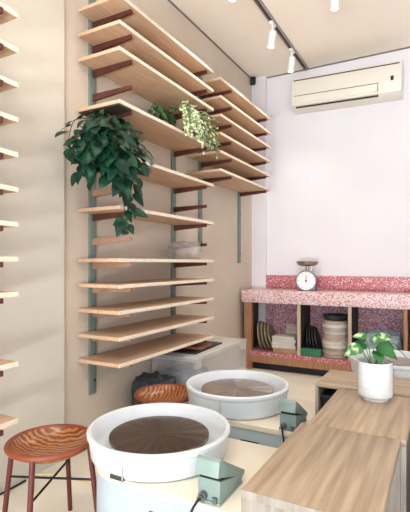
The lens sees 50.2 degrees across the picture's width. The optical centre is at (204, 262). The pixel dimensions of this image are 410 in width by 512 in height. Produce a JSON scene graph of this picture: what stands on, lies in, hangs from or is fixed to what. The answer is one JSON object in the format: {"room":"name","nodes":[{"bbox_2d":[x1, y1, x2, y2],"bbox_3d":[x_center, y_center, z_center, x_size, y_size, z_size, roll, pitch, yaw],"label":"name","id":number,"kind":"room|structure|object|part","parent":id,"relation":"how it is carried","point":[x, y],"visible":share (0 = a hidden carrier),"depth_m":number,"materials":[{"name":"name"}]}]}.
{"room":"art studio","nodes":[
{"label":"art studio","id":0,"kind":"room"},
{"bbox_2d":[0,0,251,491],"bbox_3d":[-1.097,-0.470,2.076,0.280,3.080,6.386,0,0,29],"label":"wall","id":1,"kind":"structure","parent":0,"point":[150,240],"depth_m":2.47,"materials":[{"name":"paint"}]},
{"bbox_2d":[0,6,2,436],"bbox_3d":[-0.927,-0.200,1.785,0.300,2.200,0.056,0,0,29],"label":"upright","id":2,"kind":"object","parent":1,"relation":"attached to","point":[1,8],"visible":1,"depth_m":1.71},
{"bbox_2d":[0,3,17,24],"bbox_3d":[-1.123,-1.012,1.416,0.272,0.020,1.004,0,0,29],"label":"shelf board","id":3,"kind":"object","parent":2,"relation":"on","point":[8,14],"visible":1,"depth_m":1.77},
{"bbox_2d":[0,39,17,58],"bbox_3d":[-1.123,-0.870,1.416,0.272,0.020,1.004,0,0,29],"label":"shelf board","id":4,"kind":"object","parent":2,"relation":"on","point":[9,49],"visible":1,"depth_m":1.77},
{"bbox_2d":[0,414,17,429],"bbox_3d":[-1.123,0.645,1.416,0.272,0.020,1.004,0,0,29],"label":"shelf board","id":5,"kind":"object","parent":2,"relation":"on","point":[5,421],"visible":1,"depth_m":1.77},
{"bbox_2d":[0,75,17,91],"bbox_3d":[-1.123,-0.728,1.416,0.272,0.020,1.004,0,0,29],"label":"shelf board","id":6,"kind":"object","parent":2,"relation":"on","point":[8,84],"visible":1,"depth_m":1.77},
{"bbox_2d":[0,112,17,125],"bbox_3d":[-1.123,-0.585,1.416,0.272,0.020,1.004,0,0,29],"label":"shelf board","id":7,"kind":"object","parent":2,"relation":"on","point":[7,119],"visible":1,"depth_m":1.77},
{"bbox_2d":[0,359,17,370],"bbox_3d":[-1.123,0.412,1.416,0.272,0.020,1.004,0,0,29],"label":"shelf board","id":8,"kind":"object","parent":2,"relation":"on","point":[4,364],"visible":1,"depth_m":1.77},
{"bbox_2d":[0,148,17,159],"bbox_3d":[-1.123,-0.443,1.416,0.272,0.020,1.004,0,0,29],"label":"shelf board","id":9,"kind":"object","parent":2,"relation":"on","point":[7,154],"visible":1,"depth_m":1.76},
{"bbox_2d":[0,291,17,297],"bbox_3d":[-1.123,0.128,1.416,0.272,0.020,1.004,0,0,29],"label":"shelf board","id":10,"kind":"object","parent":2,"relation":"on","point":[3,294],"visible":1,"depth_m":1.75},
{"bbox_2d":[0,220,17,227],"bbox_3d":[-1.123,-0.158,1.416,0.272,0.020,1.004,0,0,29],"label":"shelf board","id":11,"kind":"object","parent":2,"relation":"on","point":[5,224],"visible":1,"depth_m":1.76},
{"bbox_2d":[0,257,17,261],"bbox_3d":[-1.123,-0.015,1.416,0.272,0.020,1.004,0,0,29],"label":"shelf board","id":12,"kind":"object","parent":2,"relation":"on","point":[2,259],"visible":1,"depth_m":1.75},
{"bbox_2d":[0,184,17,193],"bbox_3d":[-1.123,-0.300,1.416,0.272,0.020,1.004,0,0,29],"label":"shelf board","id":13,"kind":"object","parent":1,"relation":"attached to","point":[6,188],"visible":1,"depth_m":1.76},
{"bbox_2d":[88,0,131,394],"bbox_3d":[-0.546,-0.410,2.542,0.300,2.380,0.056,0,0,29],"label":"upright","id":14,"kind":"object","parent":1,"relation":"attached to","point":[93,96],"visible":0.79,"depth_m":2.58,"materials":[{"name":"green"}]},
{"bbox_3d":[-0.671,-0.410,2.611,0.014,2.380,0.056,0,0,29],"label":"rail","id":15,"kind":"part","parent":14,"relation":"part of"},
{"bbox_2d":[171,70,206,363],"bbox_3d":[-0.119,-0.410,3.321,0.300,2.380,0.056,0,0,29],"label":"upright","id":16,"kind":"object","parent":1,"relation":"attached to","point":[174,191],"visible":0.58,"depth_m":3.35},
{"bbox_2d":[78,99,213,151],"bbox_3d":[-0.328,-0.866,2.899,0.302,0.028,1.090,0,0,29],"label":"shelf board","id":17,"kind":"object","parent":16,"relation":"on","point":[155,130],"visible":0.83,"depth_m":2.78,"materials":[{"name":"beige"}]},
{"bbox_3d":[-0.565,-0.856,2.474,0.290,0.007,0.112,0,0,29],"label":"plate","id":18,"kind":"part","parent":17,"relation":"part of","materials":[{"name":"grey"}]},
{"bbox_2d":[147,102,177,126],"bbox_3d":[-0.272,-0.988,3.026,0.154,0.214,0.291,0,0,42],"label":"trailing plant","id":19,"kind":"object","parent":17,"relation":"on","point":[166,117],"visible":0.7,"depth_m":2.98,"materials":[{"name":"green plant"}]},
{"bbox_2d":[179,100,221,158],"bbox_3d":[-0.022,-0.933,3.052,0.319,0.363,0.467,0,0,-2],"label":"trailing plant","id":20,"kind":"object","parent":17,"relation":"on","point":[193,120],"visible":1,"depth_m":3.04,"materials":[{"name":"green plant"}]},
{"bbox_2d":[78,205,213,224],"bbox_3d":[-0.328,-0.300,2.899,0.302,0.020,1.090,0,0,29],"label":"shelf board","id":21,"kind":"object","parent":16,"relation":"on","point":[156,217],"visible":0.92,"depth_m":2.79,"materials":[{"name":"wood"}]},
{"bbox_2d":[78,46,213,114],"bbox_3d":[-0.328,-1.155,2.899,0.302,0.020,1.090,0,0,29],"label":"shelf board","id":22,"kind":"object","parent":16,"relation":"on","point":[147,82],"visible":0.84,"depth_m":2.75,"materials":[{"name":"wood"}]},
{"bbox_2d":[78,19,213,95],"bbox_3d":[-0.328,-1.298,2.899,0.302,0.020,1.090,0,0,29],"label":"shelf board","id":23,"kind":"object","parent":16,"relation":"on","point":[140,47],"visible":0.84,"depth_m":2.67,"materials":[{"name":"wood"}]},
{"bbox_2d":[78,0,213,76],"bbox_3d":[-0.328,-1.440,2.899,0.302,0.020,1.090,0,0,29],"label":"shelf board","id":24,"kind":"object","parent":16,"relation":"on","point":[138,21],"visible":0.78,"depth_m":2.67,"materials":[{"name":"wood"}]},
{"bbox_2d":[78,332,213,367],"bbox_3d":[-0.328,0.555,2.899,0.302,0.020,1.090,0,0,29],"label":"shelf board","id":25,"kind":"object","parent":16,"relation":"on","point":[121,357],"visible":1,"depth_m":2.73,"materials":[{"name":"wood"}]},
{"bbox_2d":[78,314,213,341],"bbox_3d":[-0.328,0.412,2.899,0.302,0.020,1.090,0,0,29],"label":"shelf board","id":26,"kind":"object","parent":16,"relation":"on","point":[133,330],"visible":1,"depth_m":2.73,"materials":[{"name":"wood"}]},
{"bbox_2d":[78,296,213,314],"bbox_3d":[-0.328,0.270,2.899,0.302,0.020,1.090,0,0,29],"label":"shelf board","id":27,"kind":"object","parent":16,"relation":"on","point":[146,305],"visible":1,"depth_m":2.68,"materials":[{"name":"wood"}]},
{"bbox_2d":[78,278,213,288],"bbox_3d":[-0.328,0.128,2.899,0.302,0.020,1.090,0,0,29],"label":"shelf board","id":28,"kind":"object","parent":16,"relation":"on","point":[154,282],"visible":1,"depth_m":2.64,"materials":[{"name":"wood"}]},
{"bbox_2d":[78,258,213,261],"bbox_3d":[-0.328,-0.015,2.899,0.302,0.020,1.090,0,0,29],"label":"shelf board","id":29,"kind":"object","parent":16,"relation":"on","point":[96,259],"visible":0.95,"depth_m":2.49,"materials":[{"name":"wood"}]},
{"bbox_3d":[-0.244,-0.410,3.389,0.014,2.380,0.056,0,0,29],"label":"rail","id":30,"kind":"part","parent":16,"relation":"part of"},
{"bbox_2d":[138,159,213,187],"bbox_3d":[-0.328,-0.585,2.899,0.302,0.020,1.090,0,0,29],"label":"shelf board","id":31,"kind":"object","parent":16,"relation":"on","point":[160,175],"visible":0.48,"depth_m":3.02,"materials":[{"name":"wood"}]},
{"bbox_2d":[55,109,153,236],"bbox_3d":[-0.503,-0.472,2.314,0.432,0.680,0.512,0,0,29],"label":"trailing plant","id":32,"kind":"object","parent":31,"relation":"on","point":[104,145],"visible":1,"depth_m":2.22,"materials":[{"name":"green plant"}]},
{"bbox_2d":[168,0,250,77],"bbox_3d":[-0.137,-2.004,3.591,0.008,0.012,2.706,0,0,29],"label":"trim","id":33,"kind":"structure","parent":1,"relation":"attached to","point":[170,1],"depth_m":3.85,"materials":[{"name":"grey"}]},
{"bbox_2d":[198,77,231,247],"bbox_3d":[0.085,-0.865,3.693,0.300,1.470,0.056,0,0,29],"label":"upright","id":34,"kind":"object","parent":1,"relation":"attached to","point":[211,163],"visible":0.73,"depth_m":3.70,"materials":[{"name":"green"}]},
{"bbox_3d":[-0.040,-0.865,3.762,0.014,1.470,0.056,0,0,29],"label":"rail","id":35,"kind":"part","parent":34,"relation":"part of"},
{"bbox_2d":[188,150,270,177],"bbox_3d":[0.258,-0.870,3.969,0.302,0.020,1.110,0,0,29],"label":"shelf board","id":36,"kind":"object","parent":34,"relation":"on","point":[238,167],"visible":0.83,"depth_m":3.86,"materials":[{"name":"wood"}]},
{"bbox_2d":[188,168,270,192],"bbox_3d":[0.258,-0.728,3.969,0.302,0.020,1.110,0,0,29],"label":"shelf board","id":37,"kind":"object","parent":34,"relation":"on","point":[237,183],"visible":0.93,"depth_m":3.86,"materials":[{"name":"wood"}]},
{"bbox_2d":[200,95,270,134],"bbox_3d":[0.258,-1.298,3.969,0.302,0.020,1.110,0,0,29],"label":"shelf board","id":38,"kind":"object","parent":34,"relation":"on","point":[236,115],"visible":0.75,"depth_m":3.82,"materials":[{"name":"wood"}]},
{"bbox_2d":[201,77,270,120],"bbox_3d":[0.258,-1.440,3.969,0.302,0.020,1.110,0,0,29],"label":"shelf board","id":39,"kind":"object","parent":34,"relation":"on","point":[219,84],"visible":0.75,"depth_m":3.81,"materials":[{"name":"wood"}]},
{"bbox_2d":[201,132,270,163],"bbox_3d":[0.258,-1.012,3.969,0.302,0.020,1.110,0,0,29],"label":"shelf board","id":40,"kind":"object","parent":34,"relation":"on","point":[238,150],"visible":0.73,"depth_m":3.90,"materials":[{"name":"wood"}]},
{"bbox_2d":[202,113,270,148],"bbox_3d":[0.258,-1.155,3.969,0.302,0.020,1.110,0,0,29],"label":"shelf board","id":41,"kind":"object","parent":34,"relation":"on","point":[235,132],"visible":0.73,"depth_m":3.87,"materials":[{"name":"wood"}]},
{"bbox_2d":[237,118,266,262],"bbox_3d":[0.474,-0.800,4.404,0.300,1.600,0.056,0,0,29],"label":"upright","id":42,"kind":"object","parent":1,"relation":"attached to","point":[239,195],"visible":0.66,"depth_m":4.44,"materials":[{"name":"green"}]},
{"bbox_3d":[0.349,-0.800,4.473,0.014,1.600,0.056,0,0,29],"label":"rail","id":43,"kind":"part","parent":42,"relation":"part of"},
{"bbox_2d":[250,77,255,84],"bbox_3d":[0.517,-1.970,4.733,0.057,0.080,0.060,0,0,0],"label":"sensor","id":44,"kind":"object","parent":1,"relation":"attached to","point":[252,79],"visible":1,"depth_m":4.70,"materials":[{"name":"black"}]},
{"bbox_2d":[0,365,322,511],"bbox_3d":[0.546,1.120,1.204,4.100,0.100,6.636,0,0,29],"label":"floor","id":45,"kind":"structure","parent":0,"point":[53,498],"depth_m":2.11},
{"bbox_2d":[0,479,26,494],"bbox_3d":[-1.012,1.065,1.900,0.018,0.010,0.560,0,0,29],"label":"cable","id":46,"kind":"object","parent":45,"relation":"on","point":[25,480],"visible":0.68,"depth_m":2.09,"materials":[{"name":"black rubber"}]},
{"bbox_2d":[2,424,96,511],"bbox_3d":[-0.599,0.877,1.702,0.334,0.389,0.334,0,0,-45],"label":"stool","id":47,"kind":"object","parent":45,"relation":"on","point":[52,443],"visible":0.91,"depth_m":1.71,"materials":[{"name":"paint"}]},
{"bbox_3d":[-0.773,0.884,1.715,0.064,0.374,0.021,0,0,4],"label":"leg","id":48,"kind":"part","parent":47,"relation":"part of","materials":[{"name":"red paint"}]},
{"bbox_3d":[-0.612,0.884,1.528,0.021,0.374,0.064,0,0,4],"label":"leg","id":49,"kind":"part","parent":47,"relation":"part of","materials":[{"name":"red paint"}]},
{"bbox_3d":[-0.599,0.717,1.702,0.300,0.057,0.300,0,0,4],"label":"seat","id":50,"kind":"part","parent":47,"relation":"part of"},
{"bbox_3d":[-0.586,0.884,1.876,0.021,0.374,0.064,0,0,4],"label":"leg","id":51,"kind":"part","parent":47,"relation":"part of","materials":[{"name":"red paint"}]},
{"bbox_3d":[-0.425,0.884,1.689,0.064,0.374,0.021,0,0,4],"label":"leg","id":52,"kind":"part","parent":47,"relation":"part of","materials":[{"name":"red paint"}]},
{"bbox_2d":[37,474,90,484],"bbox_3d":[-0.609,1.066,2.123,0.508,0.008,0.055,0,0,25],"label":"cord","id":53,"kind":"object","parent":45,"relation":"on","point":[37,474],"visible":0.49,"depth_m":2.19,"materials":[{"name":"yellow plastic"}]},
{"bbox_2d":[131,371,175,405],"bbox_3d":[-0.333,0.885,2.856,0.291,0.369,0.269,0,0,29],"label":"cloth bag","id":54,"kind":"object","parent":45,"relation":"on","point":[145,379],"visible":0.31,"depth_m":2.80,"materials":[{"name":"fabric"}]},
{"bbox_2d":[134,384,188,404],"bbox_3d":[-0.218,0.890,2.411,0.340,0.363,0.340,0,0,-41],"label":"stool","id":55,"kind":"object","parent":45,"relation":"on","point":[157,393],"visible":0.61,"depth_m":2.48,"materials":[{"name":"paint"}]},
{"bbox_2d":[86,403,277,511],"bbox_3d":[-0.074,0.837,1.580,0.743,0.467,0.526,0,0,29],"label":"wheel","id":56,"kind":"object","parent":45,"relation":"on","point":[144,456],"visible":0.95,"depth_m":1.49,"materials":[{"name":"grey"}]},
{"bbox_2d":[190,455,243,511],"bbox_3d":[0.026,0.735,1.320,0.094,0.332,0.264,0,0,29],"label":"foot pedal","id":57,"kind":"object","parent":56,"relation":"on","point":[218,479],"visible":1,"depth_m":1.28,"materials":[{"name":"green"}]},
{"bbox_2d":[153,336,246,368],"bbox_3d":[-0.019,0.854,3.386,0.379,0.433,0.866,0,0,29],"label":"storage bin","id":58,"kind":"object","parent":45,"relation":"on","point":[228,343],"visible":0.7,"depth_m":3.12,"materials":[{"name":"white plastic"}]},
{"bbox_2d":[160,364,208,403],"bbox_3d":[-0.145,0.912,3.170,0.280,0.300,0.260,0,0,29],"label":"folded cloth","id":59,"kind":"object","parent":58,"relation":"in","point":[182,372],"visible":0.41,"depth_m":3.09,"materials":[{"name":"fabric"}]},
{"bbox_2d":[172,341,221,354],"bbox_3d":[-0.055,0.630,3.291,0.200,0.012,0.460,0,0,26],"label":"tray","id":60,"kind":"object","parent":58,"relation":"on","point":[182,350],"visible":0.56,"depth_m":3.13,"materials":[{"name":"black"}]},
{"bbox_2d":[186,342,211,349],"bbox_3d":[-0.043,0.615,3.251,0.130,0.018,0.200,0,0,23],"label":"wooden offcut","id":61,"kind":"object","parent":60,"relation":"on","point":[201,345],"visible":0.79,"depth_m":3.21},
{"bbox_2d":[208,368,222,371],"bbox_3d":[0.100,0.977,3.617,0.280,0.170,0.200,0,0,29],"label":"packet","id":62,"kind":"object","parent":58,"relation":"in","point":[210,369],"visible":0.1,"depth_m":3.67,"materials":[{"name":"white paper"}]},
{"bbox_2d":[186,370,314,447],"bbox_3d":[0.224,0.841,2.221,0.658,0.458,0.526,0,0,29],"label":"wheel","id":63,"kind":"object","parent":45,"relation":"on","point":[248,400],"visible":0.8,"depth_m":2.06,"materials":[{"name":"grey"}]},
{"bbox_2d":[278,399,306,442],"bbox_3d":[0.383,0.740,1.940,0.080,0.292,0.249,0,0,29],"label":"foot pedal","id":64,"kind":"object","parent":63,"relation":"on","point":[292,414],"visible":0.84,"depth_m":1.89,"materials":[{"name":"green"}]},
{"bbox_2d":[241,423,400,511],"bbox_3d":[0.348,0.810,1.213,0.315,0.520,0.513,0,0,29],"label":"table","id":65,"kind":"object","parent":45,"relation":"on","point":[317,468],"visible":1,"depth_m":1.15,"materials":[{"name":"brown wood"}]},
{"bbox_3d":[0.230,0.820,0.998,0.315,0.500,0.020,0,0,29],"label":"panel","id":66,"kind":"part","parent":65,"relation":"part of","materials":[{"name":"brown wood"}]},
{"bbox_3d":[0.467,0.820,1.429,0.315,0.500,0.020,0,0,29],"label":"panel","id":67,"kind":"part","parent":65,"relation":"part of","materials":[{"name":"brown wood"}]},
{"bbox_2d":[242,275,409,375],"bbox_3d":[1.529,0.600,4.040,2.420,0.940,0.415,0,0,29],"label":"shelving unit","id":68,"kind":"object","parent":45,"relation":"on","point":[369,302],"depth_m":4.23,"materials":[{"name":"stone"}]},
{"bbox_3d":[0.444,0.733,4.458,0.075,0.675,0.054,0,0,29],"label":"leg","id":69,"kind":"part","parent":68,"relation":"part of","materials":[{"name":"brown wood"}]},
{"bbox_3d":[0.507,0.640,4.629,0.020,0.491,0.306,0,0,29],"label":"panel","id":70,"kind":"part","parent":68,"relation":"part of","materials":[{"name":"brown"}]},
{"bbox_2d":[257,321,264,348],"bbox_3d":[0.587,0.740,4.525,0.056,0.289,0.290,0,0,22],"label":"bat","id":71,"kind":"object","parent":68,"relation":"on","point":[259,322],"visible":0.61,"depth_m":4.43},
{"bbox_2d":[260,322,267,348],"bbox_3d":[0.621,0.745,4.517,0.068,0.279,0.282,0,0,22],"label":"bat","id":72,"kind":"object","parent":68,"relation":"on","point":[262,323],"visible":0.6,"depth_m":4.43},
{"bbox_2d":[264,323,272,348],"bbox_3d":[0.656,0.750,4.510,0.079,0.268,0.274,0,0,22],"label":"bat","id":73,"kind":"object","parent":68,"relation":"on","point":[265,324],"visible":0.59,"depth_m":4.42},
{"bbox_2d":[267,324,275,345],"bbox_3d":[0.690,0.755,4.502,0.090,0.258,0.266,0,0,22],"label":"bat","id":74,"kind":"object","parent":68,"relation":"on","point":[270,330],"visible":0.61,"depth_m":4.45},
{"bbox_2d":[273,348,296,354],"bbox_3d":[0.834,0.863,4.378,0.250,0.045,0.220,0,0,29],"label":"storage box","id":75,"kind":"object","parent":68,"relation":"on","point":[276,350],"visible":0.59,"depth_m":4.28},
{"bbox_2d":[272,344,296,349],"bbox_3d":[0.814,0.824,4.389,0.240,0.032,0.200,0,0,26],"label":"clay piece","id":76,"kind":"object","parent":75,"relation":"on","point":[273,345],"visible":0.48,"depth_m":4.29,"materials":[{"name":"white ceramic"}]},
{"bbox_2d":[272,341,296,345],"bbox_3d":[0.814,0.793,4.389,0.235,0.028,0.200,0,0,30],"label":"clay piece","id":77,"kind":"object","parent":76,"relation":"on","point":[273,342],"visible":0.47,"depth_m":4.30,"materials":[{"name":"white ceramic"}]},
{"bbox_2d":[272,338,296,342],"bbox_3d":[0.818,0.764,4.386,0.240,0.030,0.190,0,0,27],"label":"clay piece","id":78,"kind":"object","parent":77,"relation":"on","point":[273,339],"visible":0.48,"depth_m":4.30,"materials":[{"name":"white ceramic"}]},
{"bbox_2d":[272,333,296,339],"bbox_3d":[0.814,0.738,4.389,0.230,0.022,0.190,0,0,30],"label":"clay piece","id":79,"kind":"object","parent":78,"relation":"on","point":[279,335],"visible":0.76,"depth_m":4.33,"materials":[{"name":"white ceramic"}]},
{"bbox_2d":[286,323,296,334],"bbox_3d":[0.890,0.671,4.437,0.140,0.106,0.048,0,0,23],"label":"board","id":80,"kind":"object","parent":79,"relation":"on","point":[291,329],"visible":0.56,"depth_m":4.44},
{"bbox_2d":[251,345,350,364],"bbox_3d":[1.545,0.905,4.048,2.400,0.039,0.384,0,0,29],"label":"shelf","id":81,"kind":"object","parent":68,"relation":"attached to","point":[256,351],"depth_m":4.21,"materials":[{"name":"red stone"}]},
{"bbox_2d":[296,261,318,290],"bbox_3d":[1.014,0.128,4.337,0.232,0.290,0.232,0,0,23],"label":"kitchen scale","id":82,"kind":"object","parent":68,"relation":"on","point":[306,280],"visible":1,"depth_m":4.26,"materials":[{"name":"grey"}]},
{"bbox_2d":[296,261,318,265],"bbox_3d":[1.014,0.006,4.337,0.232,0.047,0.232,0,0,23],"label":"bowl","id":83,"kind":"object","parent":82,"relation":"on","point":[301,263],"depth_m":4.25,"materials":[{"name":"brown metal"}]},
{"bbox_2d":[306,324,309,347],"bbox_3d":[1.033,0.745,4.337,0.028,0.280,0.280,0,0,23],"label":"bat","id":84,"kind":"object","parent":68,"relation":"on","point":[308,325],"visible":0.47,"depth_m":4.24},
{"bbox_2d":[309,325,312,347],"bbox_3d":[1.058,0.748,4.324,0.043,0.273,0.274,0,0,23],"label":"bat","id":85,"kind":"object","parent":68,"relation":"on","point":[310,326],"visible":0.46,"depth_m":4.23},
{"bbox_2d":[301,347,321,357],"bbox_3d":[1.009,0.850,4.162,0.194,0.072,0.058,0,0,29],"label":"box","id":86,"kind":"object","parent":68,"relation":"on","point":[311,352],"visible":1,"depth_m":4.13,"materials":[{"name":"green"}]},
{"bbox_3d":[1.009,0.820,4.162,0.194,0.012,0.058,0,0,29],"label":"lid","id":87,"kind":"part","parent":86,"relation":"part of","materials":[{"name":"green"}]},
{"bbox_2d":[311,326,316,348],"bbox_3d":[1.082,0.752,4.310,0.056,0.265,0.268,0,0,23],"label":"bat","id":88,"kind":"object","parent":68,"relation":"on","point":[312,328],"visible":0.44,"depth_m":4.22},
{"bbox_2d":[314,327,321,348],"bbox_3d":[1.107,0.756,4.297,0.069,0.257,0.262,0,0,23],"label":"bat","id":89,"kind":"object","parent":68,"relation":"on","point":[317,338],"visible":0.8,"depth_m":4.27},
{"bbox_2d":[242,288,409,309],"bbox_3d":[1.529,0.334,4.040,2.420,0.122,0.415,0,0,29],"label":"countertop","id":90,"kind":"structure","parent":68,"relation":"on","point":[363,299],"depth_m":4.05,"materials":[{"name":"stone"}]},
{"bbox_3d":[1.631,0.640,4.204,2.400,0.491,0.028,0,0,29],"label":"panel","id":91,"kind":"part","parent":68,"relation":"part of","materials":[{"name":"stone"}]},
{"bbox_2d":[323,353,347,358],"bbox_3d":[1.246,0.871,4.175,0.240,0.030,0.240,0,0,29],"label":"bat","id":92,"kind":"object","parent":68,"relation":"on","point":[324,354],"visible":0.39,"depth_m":4.07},
{"bbox_2d":[323,349,344,354],"bbox_3d":[1.247,0.840,4.175,0.245,0.030,0.245,0,0,-29],"label":"bat","id":93,"kind":"object","parent":92,"relation":"on","point":[324,351],"visible":0.45,"depth_m":4.07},
{"bbox_2d":[323,347,346,351],"bbox_3d":[1.248,0.809,4.174,0.234,0.030,0.234,0,0,4],"label":"bat","id":94,"kind":"object","parent":93,"relation":"on","point":[324,348],"visible":0.41,"depth_m":4.07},
{"bbox_2d":[322,343,347,348],"bbox_3d":[1.251,0.779,4.172,0.261,0.030,0.261,0,0,37],"label":"bat","id":95,"kind":"object","parent":94,"relation":"on","point":[323,345],"visible":0.41,"depth_m":4.06,"materials":[{"name":"beige wood"}]},
{"bbox_2d":[322,339,347,345],"bbox_3d":[1.247,0.749,4.174,0.256,0.030,0.256,0,0,-20],"label":"bat","id":96,"kind":"object","parent":95,"relation":"on","point":[323,341],"visible":0.48,"depth_m":4.06,"materials":[{"name":"beige wood"}]},
{"bbox_2d":[322,336,347,341],"bbox_3d":[1.247,0.716,4.174,0.249,0.034,0.249,0,0,12],"label":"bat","id":97,"kind":"object","parent":96,"relation":"on","point":[323,337],"visible":0.64,"depth_m":4.07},
{"bbox_2d":[323,332,347,337],"bbox_3d":[1.246,0.683,4.175,0.238,0.030,0.238,0,0,45],"label":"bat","id":98,"kind":"object","parent":97,"relation":"on","point":[324,334],"visible":0.61,"depth_m":4.07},
{"bbox_2d":[323,330,347,334],"bbox_3d":[1.252,0.653,4.172,0.239,0.030,0.239,0,0,-12],"label":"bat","id":99,"kind":"object","parent":98,"relation":"on","point":[324,331],"visible":0.52,"depth_m":4.07,"materials":[{"name":"beige wood"}]},
{"bbox_2d":[322,327,347,331],"bbox_3d":[1.251,0.623,4.172,0.258,0.030,0.258,0,0,20],"label":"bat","id":100,"kind":"object","parent":99,"relation":"on","point":[323,328],"visible":0.48,"depth_m":4.06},
{"bbox_2d":[322,322,347,328],"bbox_3d":[1.247,0.590,4.174,0.258,0.034,0.258,0,0,-37],"label":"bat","id":101,"kind":"object","parent":100,"relation":"on","point":[323,324],"visible":0.65,"depth_m":4.06,"materials":[{"name":"white wood"}]},
{"bbox_2d":[323,319,347,324],"bbox_3d":[1.250,0.557,4.173,0.242,0.030,0.242,0,0,-4],"label":"bat","id":102,"kind":"object","parent":101,"relation":"on","point":[325,321],"visible":0.74,"depth_m":4.07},
{"bbox_2d":[323,313,347,320],"bbox_3d":[1.249,0.517,4.173,0.250,0.050,0.250,0,0,29],"label":"shallow bowl","id":103,"kind":"object","parent":102,"relation":"on","point":[328,316],"visible":0.91,"depth_m":4.10,"materials":[{"name":"ceramic"}]},
{"bbox_2d":[364,328,403,350],"bbox_3d":[1.616,0.739,3.986,0.382,0.292,0.242,0,0,29],"label":"plastic bag","id":104,"kind":"object","parent":68,"relation":"on","point":[395,336],"visible":0.41,"depth_m":3.92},
{"bbox_2d":[320,388,337,406],"bbox_3d":[0.800,0.838,2.019,0.472,0.465,0.262,0,0,29],"label":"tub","id":105,"kind":"object","parent":45,"relation":"on","point":[327,393],"visible":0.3,"depth_m":2.02,"materials":[{"name":"black"}]},
{"bbox_3d":[0.800,0.618,2.019,0.472,0.025,0.262,0,0,29],"label":"lid","id":106,"kind":"part","parent":105,"relation":"part of","materials":[{"name":"black"}]},
{"bbox_2d":[309,389,409,511],"bbox_3d":[0.605,0.810,1.641,0.305,0.520,0.478,0,0,29],"label":"bench","id":107,"kind":"object","parent":45,"relation":"on","point":[346,409],"visible":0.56,"depth_m":1.57,"materials":[{"name":"brown wood"}]},
{"bbox_2d":[342,331,405,402],"bbox_3d":[0.682,0.415,1.770,0.235,0.270,0.142,0,0,29],"label":"potted plant","id":108,"kind":"object","parent":107,"relation":"on","point":[375,374],"visible":1,"depth_m":1.73,"materials":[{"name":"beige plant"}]},
{"bbox_3d":[0.688,0.472,1.772,0.132,0.154,0.132,0,0,29],"label":"pot","id":109,"kind":"part","parent":108,"relation":"part of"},
{"bbox_3d":[0.495,0.820,1.440,0.305,0.500,0.020,0,0,29],"label":"panel","id":110,"kind":"part","parent":107,"relation":"part of","materials":[{"name":"brown wood"}]},
{"bbox_3d":[0.715,0.820,1.841,0.305,0.500,0.020,0,0,29],"label":"panel","id":111,"kind":"part","parent":107,"relation":"part of","materials":[{"name":"brown wood"}]},
{"bbox_2d":[315,370,409,415],"bbox_3d":[0.817,0.810,2.001,0.550,0.520,0.300,0,0,29],"label":"bench","id":112,"kind":"object","parent":45,"relation":"on","point":[333,379],"visible":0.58,"depth_m":2.00,"materials":[{"name":"brown wood"}]},
{"bbox_3d":[0.582,0.817,2.129,0.014,0.505,0.300,0,0,29],"label":"panel","id":113,"kind":"part","parent":112,"relation":"part of","materials":[{"name":"brown wood"}]},
{"bbox_2d":[349,349,409,378],"bbox_3d":[1.274,0.833,2.723,0.723,0.475,0.526,0,0,29],"label":"wheel","id":114,"kind":"object","parent":45,"relation":"on","point":[401,367],"visible":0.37,"depth_m":2.75,"materials":[{"name":"grey"}]},
{"bbox_2d":[171,0,409,77],"bbox_3d":[0.546,-2.060,1.204,4.100,0.100,6.636,0,0,29],"label":"ceiling","id":115,"kind":"structure","parent":0,"point":[320,35],"depth_m":3.75,"materials":[{"name":"paint"}]},
{"bbox_2d":[253,0,307,70],"bbox_3d":[0.119,-1.996,2.818,0.040,0.028,3.856,0,0,29],"label":"track","id":116,"kind":"object","parent":115,"relation":"attached to","point":[259,3],"visible":1,"depth_m":3.78,"materials":[{"name":"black metal"}]},
{"bbox_2d":[267,20,275,48],"bbox_3d":[0.553,-1.880,3.620,0.075,0.203,0.090,0,0,29],"label":"track spotlight","id":117,"kind":"object","parent":116,"relation":"attached to","point":[272,33],"visible":1,"depth_m":3.60,"materials":[{"name":"white"}]},
{"bbox_2d":[287,48,294,72],"bbox_3d":[0.804,-1.881,4.075,0.071,0.202,0.090,0,0,29],"label":"track spotlight","id":118,"kind":"object","parent":116,"relation":"attached to","point":[291,62],"visible":1,"depth_m":4.05,"materials":[{"name":"white"}]},
{"bbox_3d":[0.343,-1.996,1.979,0.040,0.028,2.600,0,0,29],"label":"track","id":119,"kind":"object","parent":115,"relation":"attached to","visible":0},
{"bbox_2d":[330,0,338,10],"bbox_3d":[0.908,-1.882,3.071,0.061,0.201,0.090,0,0,29],"label":"track spotlight","id":120,"kind":"object","parent":119,"relation":"attached to","point":[334,4],"visible":1,"depth_m":3.05,"materials":[{"name":"white"}]},
{"bbox_2d":[267,48,409,276],"bbox_3d":[2.075,-0.470,4.047,3.950,3.080,0.120,0,0,29],"label":"wall","id":121,"kind":"structure","parent":0,"point":[338,198],"depth_m":4.38,"materials":[{"name":"paint"}]},
{"bbox_2d":[252,76,266,322],"bbox_3d":[0.591,-0.470,4.763,0.160,3.080,0.050,0,0,29],"label":"trim","id":122,"kind":"structure","parent":121,"relation":"attached to","point":[259,90],"depth_m":4.73,"materials":[{"name":"paint"}]},
{"bbox_2d":[266,275,409,292],"bbox_3d":[1.630,0.202,4.202,2.400,0.143,0.034,0,0,29],"label":"backsplash","id":123,"kind":"structure","parent":121,"relation":"attached to","point":[341,283],"depth_m":4.30,"materials":[{"name":"red stone"}]},
{"bbox_2d":[267,46,409,78],"bbox_3d":[2.224,-2.004,3.892,3.540,0.012,0.008,0,0,29],"label":"trim","id":124,"kind":"structure","parent":121,"relation":"attached to","point":[409,46],"depth_m":4.34,"materials":[{"name":"grey"}]},
{"bbox_2d":[292,60,403,113],"bbox_3d":[1.363,-1.698,4.252,1.015,0.315,0.204,2,1,29],"label":"air conditioner","id":125,"kind":"object","parent":121,"relation":"attached to","point":[382,82],"visible":1,"depth_m":4.16,"materials":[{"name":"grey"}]}
]}

